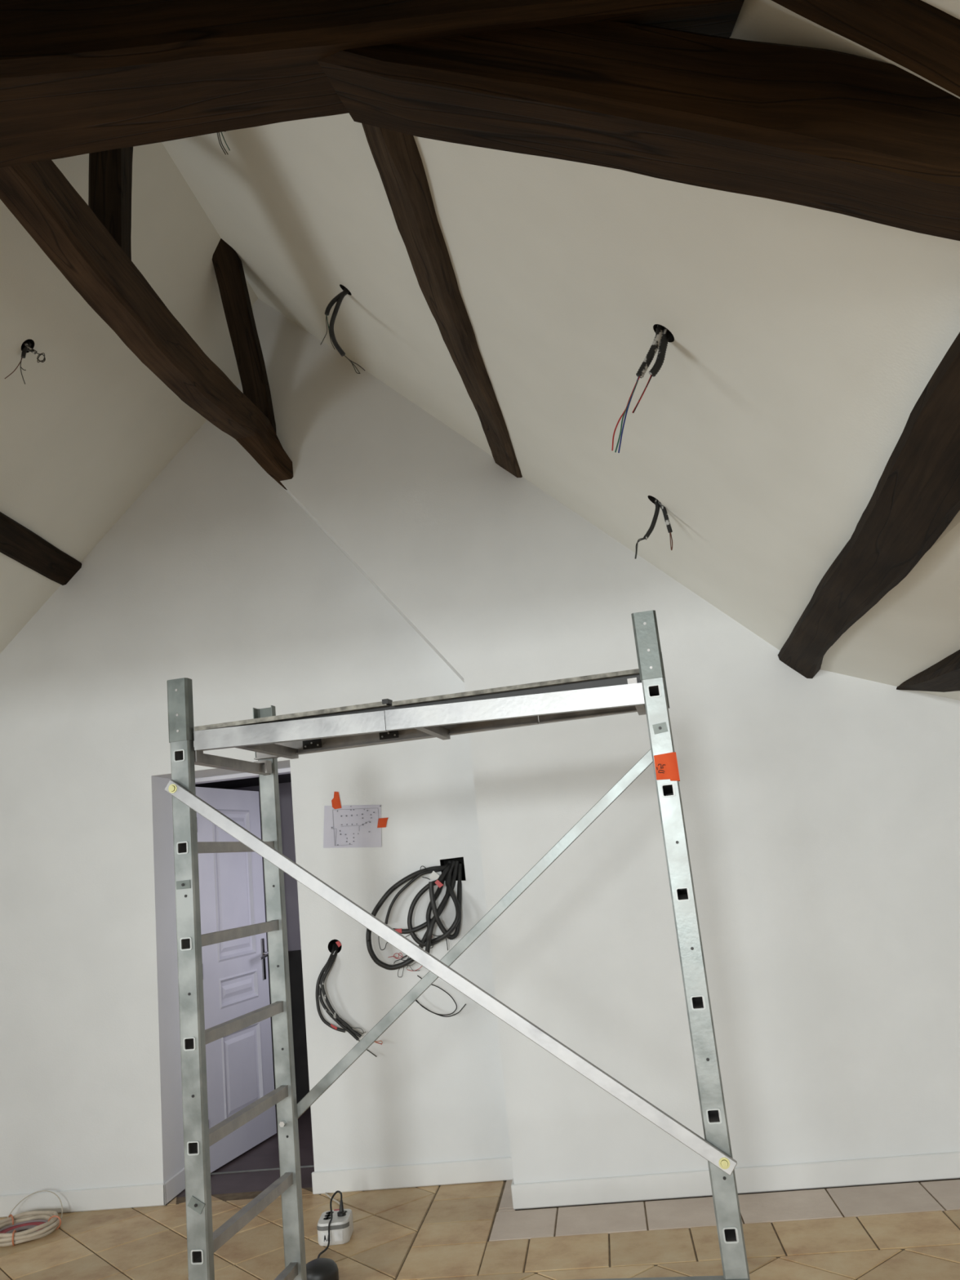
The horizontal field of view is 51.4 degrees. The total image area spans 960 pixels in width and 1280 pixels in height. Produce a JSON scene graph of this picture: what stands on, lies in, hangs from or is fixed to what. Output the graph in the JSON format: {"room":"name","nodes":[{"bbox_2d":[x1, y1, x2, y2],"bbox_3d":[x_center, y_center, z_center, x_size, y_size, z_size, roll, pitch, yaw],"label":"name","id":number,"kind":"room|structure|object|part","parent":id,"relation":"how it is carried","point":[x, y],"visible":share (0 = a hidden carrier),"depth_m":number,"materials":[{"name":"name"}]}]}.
{"room":"room under renovation","nodes":[
{"label":"room under renovation","id":0,"kind":"room"},
{"bbox_2d":[0,142,257,653],"bbox_3d":[-3.170,-1.279,1.261,3.111,3.032,10.400,-7,-12,5],"label":"ceiling","id":1,"kind":"structure","parent":0,"point":[90,427],"depth_m":5.09,"materials":[{"name":"paint"}]},
{"bbox_2d":[4,339,45,384],"bbox_3d":[-2.079,-1.280,4.567,0.170,0.250,0.040,-2,-13,-19],"label":"wiring","id":2,"kind":"object","parent":1,"relation":"attached to","point":[27,344],"visible":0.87,"depth_m":4.57,"materials":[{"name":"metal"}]},
{"bbox_2d":[0,511,81,585],"bbox_3d":[-2.633,-0.834,4.215,0.216,0.273,3.656,-7,-12,4],"label":"ceiling beam","id":3,"kind":"structure","parent":1,"relation":"attached to","point":[18,543],"depth_m":5.51,"materials":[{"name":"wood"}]},
{"bbox_2d":[195,773,291,789],"bbox_3d":[-1.276,0.845,6.912,3.000,0.120,1.750,-7,-12,5],"label":"ceiling","id":4,"kind":"structure","parent":0,"point":[285,778],"depth_m":7.33,"materials":[{"name":"black"}]},
{"bbox_2d":[0,382,511,1195],"bbox_3d":[-1.756,0.593,5.896,4.100,4.870,0.440,-7,-12,5],"label":"wall","id":5,"kind":"structure","parent":0,"point":[215,577],"depth_m":5.54,"materials":[{"name":"paint"}]},
{"bbox_2d":[0,1182,164,1217],"bbox_3d":[-2.594,2.991,5.262,1.953,0.105,0.013,-7,-12,5],"label":"baseboard","id":6,"kind":"structure","parent":5,"relation":"attached to","point":[144,1195],"depth_m":5.21,"materials":[{"name":"paint"}]},
{"bbox_2d":[163,1167,185,1204],"bbox_3d":[-1.614,2.910,5.353,0.013,0.105,0.383,-7,-12,5],"label":"baseboard reveal","id":7,"kind":"structure","parent":5,"relation":"attached to","point":[175,1185],"depth_m":5.28,"materials":[{"name":"paint"}]},
{"bbox_2d":[195,767,290,1173],"bbox_3d":[-1.255,1.962,6.157,0.807,2.221,0.880,-7,-12,5],"label":"door","id":8,"kind":"structure","parent":5,"relation":"in","point":[240,1065],"depth_m":6.18,"materials":[{"name":"paint"}]},
{"bbox_3d":[-1.633,1.034,6.460,0.040,0.130,0.470,-9,-13,15],"label":"rail","id":9,"kind":"part","parent":8,"relation":"part of","materials":[{"name":"paint"}]},
{"bbox_3d":[-1.564,1.541,6.343,0.018,0.920,0.470,-9,-13,15],"label":"panel","id":10,"kind":"part","parent":8,"relation":"part of","materials":[{"name":"paint"}]},
{"bbox_3d":[-1.529,2.037,6.238,0.040,0.095,0.470,-9,-13,15],"label":"rail","id":11,"kind":"part","parent":8,"relation":"part of","materials":[{"name":"paint"}]},
{"bbox_3d":[-1.499,2.165,6.205,0.018,0.175,0.470,-9,-13,15],"label":"panel","id":12,"kind":"part","parent":8,"relation":"part of","materials":[{"name":"paint"}]},
{"bbox_3d":[-1.499,2.321,6.176,0.040,0.140,0.470,-9,-13,15],"label":"rail","id":13,"kind":"part","parent":8,"relation":"part of","materials":[{"name":"paint"}]},
{"bbox_3d":[-1.450,2.639,6.100,0.018,0.520,0.470,-9,-13,15],"label":"panel","id":14,"kind":"part","parent":8,"relation":"part of","materials":[{"name":"paint"}]},
{"bbox_3d":[-1.300,1.883,5.778,0.807,2.221,0.100,-7,-12,5],"label":"frame","id":15,"kind":"part","parent":8,"relation":"part of","materials":[{"name":"paint"}]},
{"bbox_3d":[-1.431,2.986,6.029,0.040,0.188,0.470,-9,-13,15],"label":"rail","id":16,"kind":"part","parent":8,"relation":"part of","materials":[{"name":"paint"}]},
{"bbox_3d":[-1.416,2.088,6.535,0.008,0.260,0.036,-9,-13,15],"label":"handle plate","id":17,"kind":"part","parent":8,"relation":"part of","materials":[{"name":"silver metal"}]},
{"bbox_3d":[-1.398,2.046,6.470,0.058,0.037,0.159,-7,-12,5],"label":"handle lever","id":18,"kind":"part","parent":8,"relation":"part of","materials":[{"name":"silver metal"}]},
{"bbox_2d":[210,1164,314,1174],"bbox_3d":[-1.178,2.977,5.616,0.790,0.008,0.007,-7,-12,5],"label":"trim","id":19,"kind":"structure","parent":5,"relation":"attached to","point":[309,1166],"depth_m":5.62,"materials":[{"name":"grey plastic"}]},
{"bbox_2d":[315,941,382,1057],"bbox_3d":[-0.689,1.889,5.261,0.340,0.592,0.132,-7,-12,5],"label":"wiring","id":20,"kind":"object","parent":5,"relation":"attached to","point":[322,975],"visible":0.98,"depth_m":5.22,"materials":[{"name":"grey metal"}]},
{"bbox_2d":[323,791,387,848],"bbox_3d":[-0.684,0.981,5.457,0.373,0.326,0.004,-7,-12,5],"label":"sheet","id":21,"kind":"object","parent":5,"relation":"attached to","point":[353,825],"visible":1,"depth_m":5.45,"materials":[{"name":"paper"}]},
{"bbox_2d":[311,1156,513,1194],"bbox_3d":[-0.324,2.710,5.051,1.080,0.105,0.013,-7,-12,5],"label":"baseboard","id":22,"kind":"structure","parent":5,"relation":"attached to","point":[500,1169],"depth_m":5.05,"materials":[{"name":"paint"}]},
{"bbox_2d":[365,860,466,1017],"bbox_3d":[-0.325,1.581,5.252,0.527,0.781,0.196,-7,-12,5],"label":"cable bundle","id":23,"kind":"object","parent":5,"relation":"attached to","point":[427,941],"visible":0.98,"depth_m":5.22,"materials":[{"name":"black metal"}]},
{"bbox_2d":[229,782,301,951],"bbox_3d":[-1.128,1.525,7.591,2.800,1.540,0.120,-7,-12,5],"label":"wall","id":24,"kind":"structure","parent":0,"point":[285,788],"depth_m":7.54,"materials":[{"name":"paint"}]},
{"bbox_2d":[267,950,309,1106],"bbox_3d":[-1.000,2.784,7.292,2.800,1.060,0.160,-7,-12,5],"label":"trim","id":25,"kind":"structure","parent":24,"relation":"attached to","point":[299,1028],"depth_m":7.25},
{"bbox_2d":[0,1106,959,1279],"bbox_3d":[-0.359,1.963,1.134,7.600,0.121,12.320,-7,-12,5],"label":"floor","id":26,"kind":"structure","parent":0,"point":[910,1230],"depth_m":4.27,"materials":[{"name":"tile"}]},
{"bbox_2d":[0,1190,62,1246],"bbox_3d":[-2.266,2.880,4.972,0.356,0.138,0.391,-7,-12,5],"label":"cable coil","id":27,"kind":"object","parent":26,"relation":"on","point":[34,1224],"visible":1,"depth_m":4.98,"materials":[{"name":"white plastic"}]},
{"bbox_2d":[306,1190,346,1279],"bbox_3d":[-0.655,2.516,4.198,0.148,0.182,0.619,-5,-12,-5],"label":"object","id":28,"kind":"object","parent":26,"relation":"on","point":[319,1268],"visible":0.98,"depth_m":3.94,"materials":[{"name":"black plastic"}]},
{"bbox_3d":[-0.663,2.537,4.294,0.056,0.179,0.431,-7,-12,5],"label":"cord","id":29,"kind":"part","parent":28,"relation":"part of","materials":[{"name":"black plastic"}]},
{"bbox_2d":[316,1192,353,1245],"bbox_3d":[-0.676,2.681,4.724,0.155,0.091,0.746,-4,-13,-7],"label":"block","id":30,"kind":"object","parent":26,"relation":"on","point":[341,1228],"visible":0.85,"depth_m":4.38,"materials":[{"name":"white plastic"}]},
{"bbox_3d":[-0.670,2.613,4.365,0.040,0.036,0.002,-6,-12,-1],"label":"label plate","id":31,"kind":"part","parent":30,"relation":"part of","materials":[{"name":"white plastic"}]},
{"bbox_3d":[-0.689,2.735,4.807,0.063,0.023,0.570,-2,-13,-15],"label":"supply cord","id":32,"kind":"part","parent":30,"relation":"part of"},
{"bbox_3d":[-0.619,2.606,4.366,0.036,0.040,0.002,-6,-12,-1],"label":"plate","id":33,"kind":"part","parent":30,"relation":"part of","materials":[{"name":"white plastic"}]},
{"bbox_2d":[164,609,750,1279],"bbox_3d":[-0.045,1.122,2.753,1.378,2.147,0.724,-8,-13,10],"label":"scaffold tower","id":34,"kind":"object","parent":26,"relation":"on","point":[715,1148],"visible":0.99,"depth_m":2.60,"materials":[{"name":"metal"}]},
{"bbox_2d":[173,749,185,762],"bbox_3d":[-0.828,0.319,2.750,0.033,0.033,0.005,-8,-13,10],"label":"hole","id":35,"kind":"object","parent":34,"relation":"attached to","point":[175,752],"depth_m":2.75,"materials":[{"name":"black metal"}]},
{"bbox_2d":[176,841,188,854],"bbox_3d":[-0.803,0.561,2.696,0.033,0.033,0.005,-8,-13,10],"label":"hole","id":36,"kind":"object","parent":34,"relation":"attached to","point":[178,843],"depth_m":2.70,"materials":[{"name":"black metal"}]},
{"bbox_3d":[-0.794,0.656,2.674,0.040,0.022,0.004,-8,-13,10],"label":"brace plate","id":37,"kind":"part","parent":34,"relation":"part of","materials":[{"name":"metal"}]},
{"bbox_2d":[179,937,191,951],"bbox_3d":[-0.778,0.804,2.642,0.033,0.033,0.005,-8,-13,10],"label":"hole","id":38,"kind":"object","parent":34,"relation":"attached to","point":[182,948],"depth_m":2.64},
{"bbox_2d":[183,1036,195,1051],"bbox_3d":[-0.752,1.047,2.589,0.033,0.033,0.005,-8,-13,10],"label":"hole","id":39,"kind":"object","parent":34,"relation":"attached to","point":[186,1048],"depth_m":2.59,"materials":[{"name":"black metal"}]},
{"bbox_3d":[-0.740,1.139,2.583,0.057,1.860,0.030,-8,-13,10],"label":"post","id":40,"kind":"part","parent":34,"relation":"part of","materials":[{"name":"metal"}]},
{"bbox_2d":[186,1140,199,1155],"bbox_3d":[-0.727,1.290,2.535,0.033,0.033,0.005,-8,-13,10],"label":"hole","id":41,"kind":"object","parent":34,"relation":"attached to","point":[189,1153],"depth_m":2.53,"materials":[{"name":"black metal"}]},
{"bbox_3d":[-0.712,1.418,2.505,0.048,0.043,0.004,-8,-13,10],"label":"brace plate","id":42,"kind":"part","parent":34,"relation":"part of","materials":[{"name":"metal"}]},
{"bbox_2d":[191,1248,204,1264],"bbox_3d":[-0.702,1.533,2.481,0.033,0.033,0.005,-8,-13,10],"label":"hole","id":43,"kind":"object","parent":34,"relation":"attached to","point":[193,1261],"depth_m":2.48,"materials":[{"name":"black metal"}]},
{"bbox_3d":[-0.625,1.255,3.160,0.057,1.860,0.030,-8,-13,10],"label":"post","id":44,"kind":"part","parent":34,"relation":"part of","materials":[{"name":"metal"}]},
{"bbox_2d":[193,668,645,773],"bbox_3d":[-0.145,0.246,2.929,1.338,0.116,0.564,-8,-13,10],"label":"platform","id":45,"kind":"object","parent":34,"relation":"on","point":[387,721],"visible":0.85,"depth_m":2.69,"materials":[{"name":"metal"}]},
{"bbox_3d":[-0.521,0.250,2.734,0.552,0.068,0.028,-8,-13,10],"label":"rail","id":46,"kind":"part","parent":45,"relation":"part of","materials":[{"name":"metal"}]},
{"bbox_3d":[-0.282,0.306,3.225,0.950,0.049,0.028,-8,-13,10],"label":"rail","id":47,"kind":"part","parent":45,"relation":"part of","materials":[{"name":"metal"}]},
{"bbox_3d":[0.086,0.177,2.622,0.687,0.072,0.088,-7,-12,5],"label":"rail","id":48,"kind":"part","parent":45,"relation":"part of","materials":[{"name":"metal"}]},
{"bbox_3d":[0.357,0.214,3.109,0.358,0.049,0.028,-8,-13,10],"label":"rail","id":49,"kind":"part","parent":45,"relation":"part of","materials":[{"name":"metal"}]},
{"bbox_2d":[647,684,661,697],"bbox_3d":[0.441,0.129,2.522,0.033,0.033,0.005,-8,-13,10],"label":"hole","id":50,"kind":"object","parent":34,"relation":"attached to","point":[649,686],"depth_m":2.52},
{"bbox_3d":[0.451,0.221,2.500,0.036,0.027,0.004,-8,-13,10],"label":"brace plate","id":51,"kind":"part","parent":34,"relation":"part of","materials":[{"name":"metal"}]},
{"bbox_2d":[661,782,675,797],"bbox_3d":[0.466,0.372,2.469,0.033,0.033,0.005,-8,-13,10],"label":"hole","id":52,"kind":"object","parent":34,"relation":"attached to","point":[673,784],"depth_m":2.47,"materials":[{"name":"black metal"}]},
{"bbox_2d":[675,886,690,901],"bbox_3d":[0.491,0.615,2.415,0.033,0.033,0.005,-8,-13,10],"label":"hole","id":53,"kind":"object","parent":34,"relation":"attached to","point":[688,888],"depth_m":2.41,"materials":[{"name":"black metal"}]},
{"bbox_3d":[0.529,0.958,2.354,0.057,1.860,0.030,-8,-13,10],"label":"post","id":54,"kind":"part","parent":34,"relation":"part of","materials":[{"name":"metal"}]},
{"bbox_2d":[690,995,706,1010],"bbox_3d":[0.516,0.858,2.361,0.033,0.033,0.005,-8,-13,10],"label":"hole","id":55,"kind":"object","parent":34,"relation":"attached to","point":[704,997],"depth_m":2.36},
{"bbox_2d":[706,1107,722,1124],"bbox_3d":[0.541,1.100,2.307,0.033,0.033,0.005,-8,-13,10],"label":"hole","id":56,"kind":"object","parent":34,"relation":"attached to","point":[719,1121],"depth_m":2.31,"materials":[{"name":"black metal"}]},
{"bbox_2d":[722,1226,738,1243],"bbox_3d":[0.566,1.343,2.254,0.033,0.033,0.005,-8,-13,10],"label":"hole","id":57,"kind":"object","parent":34,"relation":"attached to","point":[729,1240],"depth_m":2.25,"materials":[{"name":"black metal"}]},
{"bbox_2d":[162,0,959,651],"bbox_3d":[-0.306,-1.862,1.042,2.733,2.571,10.400,-7,-12,5],"label":"ceiling","id":58,"kind":"structure","parent":0,"point":[803,343],"depth_m":3.23,"materials":[{"name":"paint"}]},
{"bbox_2d":[217,133,230,155],"bbox_3d":[-0.974,-1.935,3.808,0.062,0.187,0.020,-7,-12,5],"label":"wiring","id":59,"kind":"object","parent":58,"relation":"hanging from","point":[222,134],"visible":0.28,"depth_m":3.80,"materials":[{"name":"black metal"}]},
{"bbox_2d":[320,287,364,373],"bbox_3d":[-0.629,-1.413,4.494,0.190,0.476,0.029,-5,-12,-2],"label":"wiring","id":60,"kind":"object","parent":58,"relation":"attached to","point":[339,298],"visible":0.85,"depth_m":4.49,"materials":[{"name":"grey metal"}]},
{"bbox_2d":[0,0,745,167],"bbox_3d":[-1.213,-1.173,2.008,3.323,0.652,0.256,-7,-12,5],"label":"beam","id":61,"kind":"structure","parent":58,"relation":"attached to","point":[77,77],"depth_m":1.81,"materials":[{"name":"brown wood"}]},
{"bbox_2d":[316,21,959,239],"bbox_3d":[0.622,-0.870,1.747,1.784,0.967,0.215,-7,-12,5],"label":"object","id":62,"kind":"structure","parent":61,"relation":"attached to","point":[820,130],"depth_m":1.72,"materials":[{"name":"brown wood"}]},
{"bbox_2d":[360,123,522,477],"bbox_3d":[-0.104,-1.338,3.644,0.251,0.281,3.531,-8,-13,8],"label":"ceiling beam","id":63,"kind":"structure","parent":58,"relation":"attached to","point":[396,155],"depth_m":3.51,"materials":[{"name":"brown wood"}]},
{"bbox_2d":[611,324,670,453],"bbox_3d":[0.487,-0.757,2.928,0.252,0.403,0.031,-8,-13,9],"label":"wiring","id":64,"kind":"object","parent":58,"relation":"attached to","point":[660,341],"visible":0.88,"depth_m":2.93,"materials":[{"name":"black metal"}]},
{"bbox_2d":[635,497,672,559],"bbox_3d":[0.726,-0.499,4.249,0.174,0.297,0.025,-8,-13,11],"label":"wiring","id":65,"kind":"object","parent":58,"relation":"attached to","point":[657,503],"visible":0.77,"depth_m":4.24,"materials":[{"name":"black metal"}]},
{"bbox_2d":[769,0,959,98],"bbox_3d":[0.606,-1.025,1.583,0.625,0.595,0.083,-7,-12,5],"label":"rafter","id":66,"kind":"object","parent":58,"relation":"attached to","point":[912,36],"visible":0.97,"depth_m":1.54,"materials":[{"name":"brown wood"}]},
{"bbox_2d":[777,328,959,678],"bbox_3d":[1.282,-0.343,3.119,0.319,0.340,3.830,-7,-12,7],"label":"ceiling beam","id":67,"kind":"structure","parent":58,"relation":"attached to","point":[915,498],"depth_m":2.82,"materials":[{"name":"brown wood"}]},
{"bbox_2d":[253,298,959,1184],"bbox_3d":[1.218,0.110,5.196,4.575,4.910,0.430,-7,-12,5],"label":"wall","id":68,"kind":"structure","parent":0,"point":[821,813],"depth_m":4.81,"materials":[{"name":"paint"}]},
{"bbox_2d":[0,159,293,489],"bbox_3d":[-1.333,-1.363,3.778,0.261,0.342,3.684,-7,-12,5],"label":"beam","id":69,"kind":"structure","parent":68,"relation":"attached to","point":[38,193],"depth_m":3.78,"materials":[{"name":"brown wood"}]},
{"bbox_2d":[88,146,133,261],"bbox_3d":[-1.447,-1.863,3.944,0.136,1.060,0.221,-7,-12,5],"label":"strut","id":70,"kind":"object","parent":69,"relation":"on","point":[111,171],"visible":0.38,"depth_m":3.83,"materials":[{"name":"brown wood"}]},
{"bbox_2d":[212,237,275,433],"bbox_3d":[-1.271,-1.630,5.313,0.134,1.158,0.802,-7,-12,5],"label":"strut","id":71,"kind":"object","parent":69,"relation":"on","point":[228,265],"visible":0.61,"depth_m":5.31,"materials":[{"name":"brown wood"}]},
{"bbox_2d":[511,1151,959,1209],"bbox_3d":[1.916,2.339,4.419,3.579,0.105,0.013,-7,-12,5],"label":"baseboard","id":72,"kind":"structure","parent":68,"relation":"attached to","point":[942,1166],"depth_m":4.48,"materials":[{"name":"paint"}]},
{"bbox_2d":[820,522,959,700],"bbox_3d":[2.147,-0.593,0.486,2.099,0.890,10.400,-7,-12,5],"label":"ceiling","id":73,"kind":"structure","parent":0,"point":[915,626],"depth_m":3.89,"materials":[{"name":"paint"}]},
{"bbox_2d":[896,649,959,692],"bbox_3d":[1.976,-0.052,3.381,0.336,0.280,3.016,-7,-12,5],"label":"ceiling beam","id":74,"kind":"structure","parent":73,"relation":"attached to","point":[944,676],"depth_m":4.33,"materials":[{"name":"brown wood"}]}
]}

